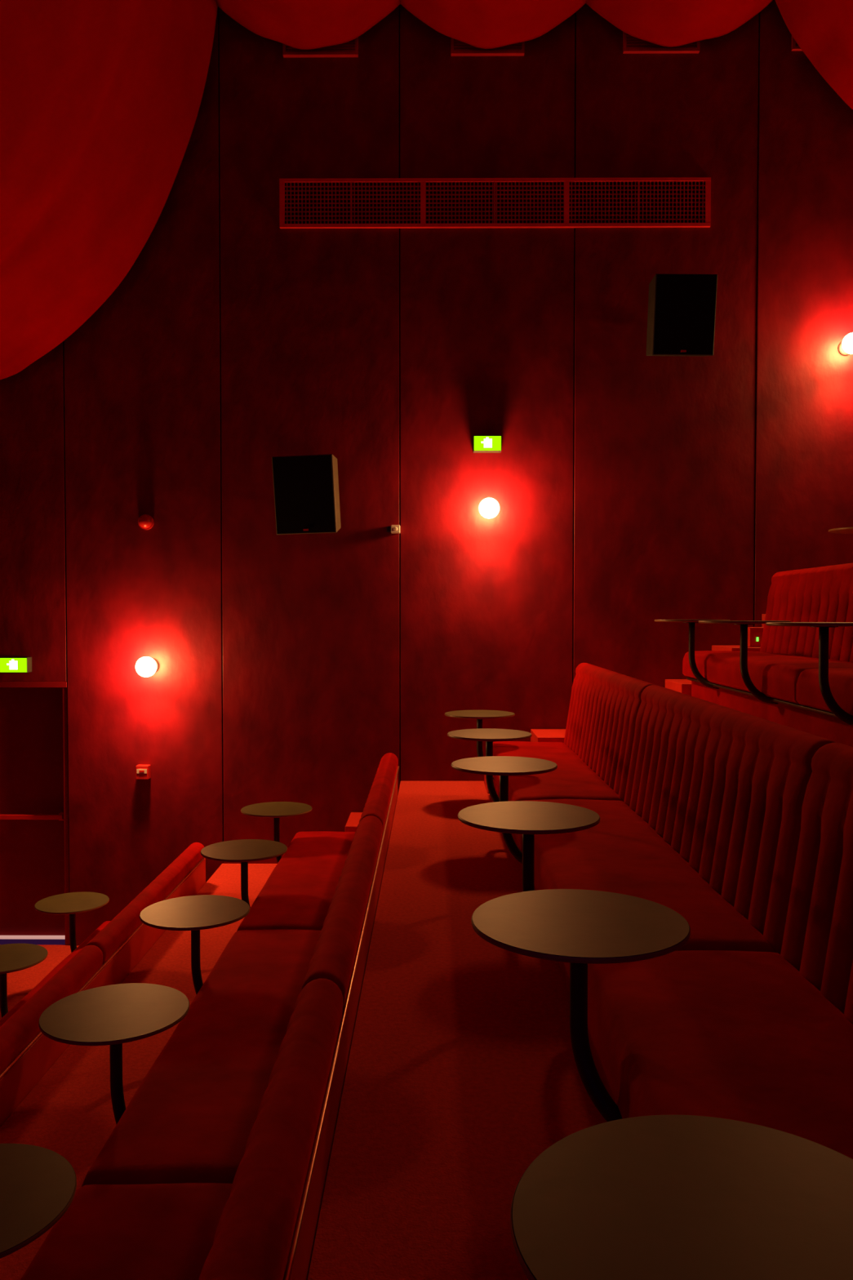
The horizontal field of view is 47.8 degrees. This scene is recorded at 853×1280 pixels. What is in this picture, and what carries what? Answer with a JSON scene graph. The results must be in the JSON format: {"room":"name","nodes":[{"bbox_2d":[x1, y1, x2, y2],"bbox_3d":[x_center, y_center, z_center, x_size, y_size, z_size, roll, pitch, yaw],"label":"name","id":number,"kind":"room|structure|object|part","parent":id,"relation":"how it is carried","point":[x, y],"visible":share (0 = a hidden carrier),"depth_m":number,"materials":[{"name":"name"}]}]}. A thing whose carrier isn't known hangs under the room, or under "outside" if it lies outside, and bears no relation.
{"room":"entertainment venue","nodes":[
{"label":"entertainment venue","id":0,"kind":"room"},
{"bbox_2d":[0,613,765,1279],"bbox_3d":[0.414,1.700,2.605,13.200,3.540,10.320,0,2,0],"label":"floor","id":1,"kind":"structure","parent":0,"point":[462,1071],"depth_m":3.05,"materials":[{"name":"red carpet"}]},
{"bbox_2d":[0,842,205,1127],"bbox_3d":[-2.056,2.115,2.790,0.778,0.981,8.880,0,2,0],"label":"sofa","id":2,"kind":"object","parent":1,"relation":"on","point":[112,951],"visible":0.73,"depth_m":4.87,"materials":[{"name":"red fabric"}]},
{"bbox_2d":[0,943,47,1017],"bbox_3d":[-2.529,2.126,5.754,0.500,0.463,0.500,0,2,0],"label":"cafe table","id":3,"kind":"object","parent":2,"relation":"on","point":[14,957],"visible":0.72,"depth_m":5.74,"materials":[{"name":"beige wood"}]},
{"bbox_3d":[-2.466,2.137,5.685,0.043,0.444,0.228,-1,2,-43],"label":"curved leg","id":4,"kind":"part","parent":3,"relation":"part of","materials":[{"name":"black metal"}]},
{"bbox_2d":[0,945,102,1074],"bbox_3d":[-1.779,1.908,3.883,0.222,0.626,2.192,0,2,0],"label":"cushion","id":5,"kind":"object","parent":2,"relation":"on","point":[24,1049],"depth_m":4.22,"materials":[{"name":"red fabric"}]},
{"bbox_2d":[0,920,110,1026],"bbox_3d":[-2.137,2.206,6.109,0.580,0.199,2.222,0,2,0],"label":"seat cushion","id":6,"kind":"object","parent":2,"relation":"on","point":[60,965],"depth_m":6.08,"materials":[{"name":"red fabric"}]},
{"bbox_2d":[34,892,109,952],"bbox_3d":[-2.523,2.096,6.863,0.500,0.463,0.500,0,2,0],"label":"cafe table","id":7,"kind":"object","parent":2,"relation":"on","point":[71,904],"visible":0.89,"depth_m":6.84,"materials":[{"name":"beige wood"}]},
{"bbox_3d":[-2.460,2.107,6.795,0.043,0.444,0.228,-1,2,-43],"label":"curved leg","id":8,"kind":"part","parent":7,"relation":"part of","materials":[{"name":"black metal"}]},
{"bbox_2d":[84,842,204,964],"bbox_3d":[-1.767,1.848,6.097,0.222,0.626,2.222,0,2,0],"label":"cushion","id":9,"kind":"object","parent":2,"relation":"on","point":[125,940],"depth_m":5.74,"materials":[{"name":"red fabric"}]},
{"bbox_2d":[20,752,399,1279],"bbox_3d":[-0.616,1.445,2.764,0.778,0.981,8.880,0,2,0],"label":"sofa","id":10,"kind":"object","parent":1,"relation":"on","point":[215,1167],"visible":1,"depth_m":2.82,"materials":[{"name":"red fabric"}]},
{"bbox_2d":[0,1143,76,1258],"bbox_3d":[-1.088,1.550,2.269,0.500,0.463,0.500,0,2,0],"label":"cafe table","id":11,"kind":"object","parent":10,"relation":"on","point":[37,1184],"visible":1,"depth_m":2.30,"materials":[{"name":"brown wood"}]},
{"bbox_2d":[38,982,189,1124],"bbox_3d":[-1.082,1.520,3.358,0.500,0.463,0.500,0,2,0],"label":"cafe table","id":12,"kind":"object","parent":10,"relation":"on","point":[113,1015],"visible":0.87,"depth_m":3.33,"materials":[{"name":"beige wood"}]},
{"bbox_3d":[-1.019,1.532,3.290,0.043,0.444,0.228,-1,2,-43],"label":"curved leg","id":13,"kind":"part","parent":12,"relation":"part of","materials":[{"name":"black metal"}]},
{"bbox_2d":[20,1182,232,1279],"bbox_3d":[-0.721,1.656,1.659,0.580,0.199,2.212,0,2,0],"label":"seat cushion","id":14,"kind":"object","parent":10,"relation":"on","point":[122,1231],"depth_m":2.50,"materials":[{"name":"red fabric"}]},
{"bbox_2d":[139,894,249,995],"bbox_3d":[-1.076,1.490,4.488,0.500,0.463,0.500,0,2,0],"label":"cafe table","id":15,"kind":"object","parent":10,"relation":"on","point":[194,913],"visible":0.88,"depth_m":4.47,"materials":[{"name":"beige wood"}]},
{"bbox_3d":[-1.013,1.501,4.419,0.043,0.444,0.228,-1,2,-43],"label":"curved leg","id":16,"kind":"part","parent":15,"relation":"part of","materials":[{"name":"black metal"}]},
{"bbox_2d":[81,929,320,1186],"bbox_3d":[-0.709,1.597,3.869,0.580,0.199,2.192,0,2,0],"label":"seat cushion","id":17,"kind":"object","parent":10,"relation":"on","point":[192,1117],"depth_m":3.36,"materials":[{"name":"red fabric"}]},
{"bbox_2d":[200,839,287,907],"bbox_3d":[-1.069,1.458,5.657,0.500,0.463,0.500,0,2,0],"label":"cafe table","id":18,"kind":"object","parent":10,"relation":"on","point":[244,851],"visible":0.88,"depth_m":5.64,"materials":[{"name":"brown wood"}]},
{"bbox_3d":[-1.006,1.469,5.589,0.043,0.444,0.228,-1,2,-43],"label":"curved leg","id":19,"kind":"part","parent":18,"relation":"part of","materials":[{"name":"black metal"}]},
{"bbox_2d":[198,977,342,1279],"bbox_3d":[-0.351,1.298,1.648,0.222,0.626,2.212,0,2,0],"label":"cushion","id":20,"kind":"object","parent":10,"relation":"on","point":[266,1229],"depth_m":1.93,"materials":[{"name":"red fabric"}]},
{"bbox_2d":[240,801,311,862],"bbox_3d":[-1.063,1.426,6.837,0.500,0.463,0.500,0,2,0],"label":"cafe table","id":21,"kind":"object","parent":10,"relation":"on","point":[275,810],"visible":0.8,"depth_m":6.81,"materials":[{"name":"brown wood"}]},
{"bbox_3d":[-1.000,1.437,6.769,0.043,0.444,0.228,-1,2,-43],"label":"curved leg","id":22,"kind":"part","parent":21,"relation":"part of","materials":[{"name":"black metal"}]},
{"bbox_2d":[236,831,355,931],"bbox_3d":[-0.697,1.536,6.083,0.580,0.199,2.222,0,2,0],"label":"seat cushion","id":23,"kind":"object","parent":10,"relation":"on","point":[298,894],"depth_m":5.71,"materials":[{"name":"red fabric"}]},
{"bbox_2d":[301,815,382,1013],"bbox_3d":[-0.339,1.238,3.857,0.222,0.626,2.192,0,2,0],"label":"cushion","id":24,"kind":"object","parent":10,"relation":"on","point":[341,950],"depth_m":3.43,"materials":[{"name":"red fabric"}]},
{"bbox_3d":[-0.268,1.511,2.763,0.058,0.850,8.880,0,2,0],"label":"panel","id":25,"kind":"part","parent":10,"relation":"part of","materials":[{"name":"red fabric"}]},
{"bbox_2d":[359,752,398,835],"bbox_3d":[-0.327,1.179,6.071,0.222,0.626,2.222,0,2,0],"label":"cushion","id":26,"kind":"object","parent":10,"relation":"on","point":[381,801],"depth_m":5.83,"materials":[{"name":"red fabric"}]},
{"bbox_2d":[345,812,362,831],"bbox_3d":[-0.629,1.598,7.477,0.700,0.420,0.515,0,2,0],"label":"steps","id":27,"kind":"structure","parent":1,"relation":"on","point":[353,822],"depth_m":7.35,"materials":[{"name":"red carpet"}]},
{"bbox_2d":[484,728,565,792],"bbox_3d":[0.811,0.929,7.451,0.700,0.420,0.515,0,2,0],"label":"steps","id":28,"kind":"structure","parent":1,"relation":"on","point":[537,735],"depth_m":7.37,"materials":[{"name":"red paint"}]},
{"bbox_2d":[493,662,852,1159],"bbox_3d":[0.824,0.776,2.737,0.778,0.981,8.880,0,2,0],"label":"sofa","id":29,"kind":"object","parent":1,"relation":"on","point":[737,824],"visible":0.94,"depth_m":2.76,"materials":[{"name":"red fabric"}]},
{"bbox_2d":[444,710,515,780],"bbox_3d":[0.380,0.755,6.881,0.500,0.463,0.500,0,2,0],"label":"cafe table","id":30,"kind":"object","parent":29,"relation":"on","point":[479,715],"visible":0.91,"depth_m":6.84,"materials":[{"name":"beige wood"}]},
{"bbox_3d":[0.443,0.766,6.812,0.043,0.444,0.228,-1,2,-43],"label":"curved leg","id":31,"kind":"part","parent":30,"relation":"part of","materials":[{"name":"black metal"}]},
{"bbox_2d":[447,728,531,802],"bbox_3d":[0.373,0.786,5.721,0.500,0.463,0.500,0,2,0],"label":"cafe table","id":32,"kind":"object","parent":29,"relation":"on","point":[489,735],"visible":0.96,"depth_m":5.69,"materials":[{"name":"beige wood"}]},
{"bbox_3d":[0.436,0.797,5.653,0.043,0.444,0.228,-1,2,-43],"label":"curved leg","id":33,"kind":"part","parent":32,"relation":"part of","materials":[{"name":"black metal"}]},
{"bbox_2d":[451,755,557,863],"bbox_3d":[0.367,0.817,4.562,0.500,0.463,0.500,0,2,0],"label":"cafe table","id":34,"kind":"object","parent":29,"relation":"on","point":[504,766],"visible":0.88,"depth_m":4.51,"materials":[{"name":"brown wood"}]},
{"bbox_3d":[0.430,0.829,4.493,0.043,0.444,0.228,-1,2,-43],"label":"curved leg","id":35,"kind":"part","parent":34,"relation":"part of","materials":[{"name":"black metal"}]},
{"bbox_2d":[457,800,599,891],"bbox_3d":[0.361,0.849,3.412,0.500,0.463,0.500,0,2,0],"label":"cafe table","id":36,"kind":"object","parent":29,"relation":"on","point":[528,819],"visible":0.8,"depth_m":3.38,"materials":[{"name":"brown wood"}]},
{"bbox_3d":[0.423,0.860,3.344,0.043,0.444,0.228,-1,2,-43],"label":"curved leg","id":37,"kind":"part","parent":36,"relation":"part of","materials":[{"name":"black metal"}]},
{"bbox_2d":[493,741,622,800],"bbox_3d":[0.743,0.867,6.057,0.580,0.199,2.222,0,2,0],"label":"seat cushion","id":38,"kind":"object","parent":29,"relation":"on","point":[576,776],"depth_m":5.53,"materials":[{"name":"red fabric"}]},
{"bbox_2d":[471,888,690,1121],"bbox_3d":[0.354,0.880,2.243,0.500,0.463,0.500,0,2,0],"label":"cafe table","id":39,"kind":"object","parent":29,"relation":"on","point":[580,928],"visible":0.92,"depth_m":2.21,"materials":[{"name":"beige wood"}]},
{"bbox_3d":[0.417,0.891,2.174,0.043,0.444,0.228,-1,2,-43],"label":"curved leg","id":40,"kind":"part","parent":39,"relation":"part of","materials":[{"name":"black metal"}]},
{"bbox_2d":[564,662,654,801],"bbox_3d":[1.113,0.509,6.045,0.222,0.626,2.222,0,2,0],"label":"cushion","id":41,"kind":"object","parent":29,"relation":"on","point":[605,704],"depth_m":5.69,"materials":[{"name":"red fabric"}]},
{"bbox_2d":[515,799,775,977],"bbox_3d":[0.731,0.927,3.842,0.580,0.199,2.192,0,2,0],"label":"seat cushion","id":42,"kind":"object","parent":29,"relation":"on","point":[628,852],"depth_m":3.50,"materials":[{"name":"red fabric"}]},
{"bbox_2d":[510,1115,852,1279],"bbox_3d":[0.348,0.910,1.123,0.500,0.463,0.500,0,2,0],"label":"cafe table","id":43,"kind":"object","parent":29,"relation":"on","point":[651,1197],"visible":1,"depth_m":1.16,"materials":[{"name":"brown wood"}]},
{"bbox_2d":[587,950,852,1159],"bbox_3d":[0.719,0.987,1.633,0.580,0.199,2.212,0,2,0],"label":"seat cushion","id":44,"kind":"object","parent":29,"relation":"on","point":[762,1038],"depth_m":2.15,"materials":[{"name":"red fabric"}]},
{"bbox_2d":[623,684,836,954],"bbox_3d":[1.101,0.569,3.831,0.222,0.626,2.192,0,2,0],"label":"cushion","id":45,"kind":"object","parent":29,"relation":"on","point":[723,788],"depth_m":3.33,"materials":[{"name":"red fabric"}]},
{"bbox_2d":[780,742,852,1024],"bbox_3d":[1.089,0.629,1.622,0.222,0.626,2.212,0,2,0],"label":"cushion","id":46,"kind":"object","parent":29,"relation":"on","point":[817,945],"depth_m":2.50,"materials":[{"name":"red fabric"}]},
{"bbox_2d":[665,645,760,696],"bbox_3d":[2.251,0.259,7.425,0.700,0.420,0.515,0,2,0],"label":"steps","id":47,"kind":"structure","parent":1,"relation":"on","point":[682,686],"depth_m":7.30,"materials":[{"name":"red paint"}]},
{"bbox_2d":[747,626,764,647],"bbox_3d":[2.510,-0.022,7.295,0.160,0.150,0.126,0,2,0],"label":"box","id":48,"kind":"object","parent":47,"relation":"on","point":[754,633],"visible":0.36,"depth_m":7.24,"materials":[{"name":"red paint"}]},
{"bbox_2d":[682,563,852,746],"bbox_3d":[2.264,0.106,2.712,0.778,0.981,8.880,0,2,0],"label":"sofa","id":49,"kind":"object","parent":1,"relation":"on","point":[785,668],"visible":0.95,"depth_m":5.88,"materials":[{"name":"red fabric"}]},
{"bbox_2d":[654,619,730,688],"bbox_3d":[1.816,0.092,6.595,0.500,0.463,0.500,0,2,0],"label":"cafe table","id":50,"kind":"object","parent":49,"relation":"on","point":[700,678],"visible":0.82,"depth_m":6.56,"materials":[{"name":"brown metal"}]},
{"bbox_3d":[1.879,0.103,6.527,0.043,0.444,0.228,-1,2,-43],"label":"curved leg","id":51,"kind":"part","parent":50,"relation":"part of","materials":[{"name":"black metal"}]},
{"bbox_2d":[698,620,791,704],"bbox_3d":[1.810,0.122,5.495,0.500,0.463,0.500,0,2,0],"label":"cafe table","id":52,"kind":"object","parent":49,"relation":"on","point":[748,682],"visible":0.86,"depth_m":5.46,"materials":[{"name":"brown metal"}]},
{"bbox_3d":[1.873,0.133,5.427,0.043,0.444,0.228,-1,2,-43],"label":"curved leg","id":53,"kind":"part","parent":52,"relation":"part of","materials":[{"name":"black metal"}]},
{"bbox_3d":[1.910,0.402,2.701,0.023,0.024,8.840,0,2,0],"label":"rail","id":54,"kind":"part","parent":49,"relation":"part of","materials":[{"name":"black metal"}]},
{"bbox_2d":[682,650,852,703],"bbox_3d":[2.183,0.197,6.031,0.580,0.199,2.222,0,2,0],"label":"seat cushion","id":55,"kind":"object","parent":49,"relation":"on","point":[775,673],"depth_m":5.74,"materials":[{"name":"red fabric"}]},
{"bbox_2d":[760,563,852,662],"bbox_3d":[2.553,-0.161,6.019,0.222,0.626,2.222,0,2,0],"label":"cushion","id":56,"kind":"object","parent":49,"relation":"on","point":[820,593],"depth_m":6.30,"materials":[{"name":"red fabric"}]},
{"bbox_2d":[765,622,852,725],"bbox_3d":[1.804,0.152,4.376,0.500,0.463,0.500,0,2,0],"label":"cafe table","id":57,"kind":"object","parent":49,"relation":"on","point":[824,629],"visible":1,"depth_m":4.35,"materials":[{"name":"brown metal"}]},
{"bbox_3d":[1.804,-0.061,4.370,0.120,0.006,0.120,0,2,0],"label":"mount plate","id":58,"kind":"part","parent":57,"relation":"part of","materials":[{"name":"black metal"}]},
{"bbox_3d":[1.867,0.164,4.307,0.043,0.444,0.228,-1,2,-43],"label":"curved leg","id":59,"kind":"part","parent":57,"relation":"part of","materials":[{"name":"black metal"}]},
{"bbox_2d":[795,667,852,715],"bbox_3d":[2.171,0.257,3.817,0.580,0.199,2.192,0,2,0],"label":"seat cushion","id":60,"kind":"object","parent":49,"relation":"on","point":[808,693],"depth_m":4.62,"materials":[{"name":"red fabric"}]},
{"bbox_3d":[3.704,-0.563,2.685,0.778,0.981,8.880,0,2,0],"label":"sofa","id":61,"kind":"object","parent":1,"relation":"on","visible":0},
{"bbox_2d":[828,526,852,533],"bbox_3d":[3.260,-0.594,7.169,0.500,0.463,0.500,0,2,0],"label":"cafe table","id":62,"kind":"object","parent":61,"relation":"on","point":[842,530],"visible":1,"depth_m":7.16,"materials":[{"name":"brown wood"}]},
{"bbox_2d":[0,0,852,945],"bbox_3d":[0.440,-1.218,7.692,13.196,9.100,0.072,0,2,0],"label":"wall","id":63,"kind":"structure","parent":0,"point":[234,340],"depth_m":7.66,"materials":[{"name":"red wood"}]},
{"bbox_2d":[282,36,358,57],"bbox_3d":[-0.832,-4.676,7.561,0.587,0.182,0.040,0,2,0],"label":"air vent","id":64,"kind":"object","parent":63,"relation":"in","point":[349,49],"visible":0.59,"depth_m":7.55,"materials":[{"name":"red"}]},
{"bbox_2d":[622,31,700,53],"bbox_3d":[1.840,-4.695,7.546,0.594,0.182,0.040,0,2,0],"label":"air vent","id":65,"kind":"object","parent":63,"relation":"in","point":[631,45],"visible":0.56,"depth_m":7.54,"materials":[{"name":"red"}]},
{"bbox_2d":[399,4,575,782],"bbox_3d":[0.443,-1.223,7.848,13.400,9.100,0.240,0,2,0],"label":"wall panel","id":66,"kind":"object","parent":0,"point":[399,5],"depth_m":7.71,"materials":[{"name":"red wood"}]},
{"bbox_2d":[0,657,31,672],"bbox_3d":[-3.275,0.197,7.677,0.220,0.122,0.099,0,2,0],"label":"exit sign","id":67,"kind":"object","parent":66,"relation":"attached to","point":[7,664],"visible":1,"depth_m":7.63,"materials":[{"name":"green plastic"}]},
{"bbox_2d":[0,687,64,935],"bbox_3d":[-3.284,1.420,7.965,0.766,2.066,0.050,0,2,0],"label":"door","id":68,"kind":"structure","parent":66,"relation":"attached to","point":[32,861],"depth_m":7.94,"materials":[{"name":"red wood"}]},
{"bbox_2d":[0,935,64,939],"bbox_3d":[-3.672,2.451,7.944,1.480,0.022,0.030,0,2,0],"label":"light","id":69,"kind":"object","parent":66,"relation":"attached to","point":[16,937],"visible":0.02,"depth_m":7.93,"materials":[{"name":"white plastic"}]},
{"bbox_2d":[0,681,70,945],"bbox_3d":[-3.672,1.399,7.886,1.570,2.137,0.250,0,2,0],"label":"frame","id":70,"kind":"object","parent":66,"relation":"attached to","point":[2,684],"visible":0.52,"depth_m":7.76,"materials":[{"name":"red wood"}]},
{"bbox_2d":[135,764,150,779],"bbox_3d":[-2.268,1.056,7.705,0.100,0.110,0.077,0,2,0],"label":"button","id":71,"kind":"object","parent":66,"relation":"attached to","point":[142,771],"visible":1,"depth_m":7.67,"materials":[{"name":"red plastic"}]},
{"bbox_2d":[137,514,154,529],"bbox_3d":[-2.235,-0.938,7.644,0.120,0.120,0.089,0,2,0],"label":"fire alarm","id":72,"kind":"object","parent":66,"relation":"attached to","point":[145,522],"visible":1,"depth_m":7.63,"materials":[{"name":"red plastic"}]},
{"bbox_2d":[135,656,159,676],"bbox_3d":[-2.204,0.210,7.605,0.160,0.160,0.228,0,2,0],"label":"wall lamp","id":73,"kind":"object","parent":66,"relation":"attached to","point":[145,666],"visible":1,"depth_m":7.52,"materials":[{"name":"white glass"}]},
{"bbox_3d":[-2.204,0.208,7.705,0.120,0.120,0.028,0,2,0],"label":"plate","id":74,"kind":"part","parent":73,"relation":"part of","materials":[{"name":"gold metal"}]},
{"bbox_2d":[271,453,341,534],"bbox_3d":[-0.920,-1.130,7.479,0.470,0.593,0.312,-1,9,5],"label":"wall speaker","id":75,"kind":"object","parent":66,"relation":"attached to","point":[306,487],"visible":1,"depth_m":7.33,"materials":[{"name":"black"}]},
{"bbox_2d":[386,524,399,533],"bbox_3d":[-0.263,-0.879,7.647,0.105,0.064,0.068,0,2,0],"label":"sensor","id":76,"kind":"object","parent":66,"relation":"attached to","point":[393,529],"visible":1,"depth_m":7.62,"materials":[{"name":"white plastic"}]},
{"bbox_2d":[473,435,501,453],"bbox_3d":[0.480,-1.547,7.609,0.220,0.122,0.099,0,2,0],"label":"exit sign","id":77,"kind":"object","parent":66,"relation":"attached to","point":[482,444],"visible":1,"depth_m":7.56,"materials":[{"name":"green plastic"}]},
{"bbox_2d":[450,37,524,56],"bbox_3d":[0.479,-4.682,7.554,0.574,0.182,0.040,0,2,0],"label":"air vent","id":78,"kind":"object","parent":66,"relation":"in","point":[458,48],"visible":0.54,"depth_m":7.55,"materials":[{"name":"red metal"}]},
{"bbox_2d":[479,497,499,518],"bbox_3d":[0.490,-1.030,7.556,0.160,0.160,0.228,0,2,0],"label":"wall lamp","id":79,"kind":"object","parent":66,"relation":"attached to","point":[489,508],"visible":1,"depth_m":7.46,"materials":[{"name":"white glass"}]},
{"bbox_2d":[279,177,711,228],"bbox_3d":[0.538,-3.443,7.592,3.393,0.378,0.030,0,2,0],"label":"air vent","id":80,"kind":"object","parent":66,"relation":"in","point":[325,202],"visible":1,"depth_m":7.59,"materials":[{"name":"red metal"}]},
{"bbox_2d":[646,273,717,356],"bbox_3d":[1.954,-2.483,7.427,0.470,0.593,0.312,0,10,-1],"label":"wall speaker","id":81,"kind":"object","parent":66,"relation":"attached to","point":[682,317],"visible":1,"depth_m":7.28,"materials":[{"name":"black"}]},
{"bbox_2d":[791,35,802,50],"bbox_3d":[3.151,-4.708,7.538,0.581,0.182,0.040,0,2,0],"label":"air vent","id":82,"kind":"object","parent":66,"relation":"in","point":[795,46],"visible":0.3,"depth_m":7.52,"materials":[{"name":"red"}]},
{"bbox_2d":[838,333,852,355],"bbox_3d":[3.311,-2.303,7.506,0.160,0.160,0.228,0,2,0],"label":"wall lamp","id":83,"kind":"object","parent":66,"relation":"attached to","point":[846,346],"visible":1,"depth_m":7.45,"materials":[{"name":"white glass"}]},
{"bbox_3d":[3.312,-2.305,7.606,0.120,0.120,0.028,0,2,0],"label":"plate","id":84,"kind":"part","parent":83,"relation":"part of","materials":[{"name":"gold metal"}]},
{"bbox_3d":[3.311,-2.302,7.472,0.160,0.160,0.160,0,2,0],"label":"globe","id":85,"kind":"part","parent":83,"relation":"part of"},
{"bbox_3d":[-6.285,-1.084,2.706,0.200,9.100,10.600,0,2,0],"label":"wall","id":86,"kind":"structure","parent":0,"visible":0},
{"bbox_2d":[0,0,852,379],"bbox_3d":[-0.720,-3.194,2.518,13.075,3.289,10.007,0,2,0],"label":"fabric","id":87,"kind":"object","parent":86,"relation":"attached to","point":[100,100],"visible":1,"depth_m":6.72,"materials":[{"name":"red fabric"}]},
{"bbox_3d":[-4.058,1.420,7.969,0.766,2.066,0.050,0,2,0],"label":"leaf","id":88,"kind":"object","parent":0,"visible":0},
{"bbox_2d":[0,812,63,820],"bbox_3d":[-3.672,1.447,7.902,1.400,0.060,0.080,0,2,0],"label":"push bar","id":89,"kind":"object","parent":88,"relation":"attached to","point":[60,816],"visible":0.82,"depth_m":7.86,"materials":[{"name":"red metal"}]}
]}

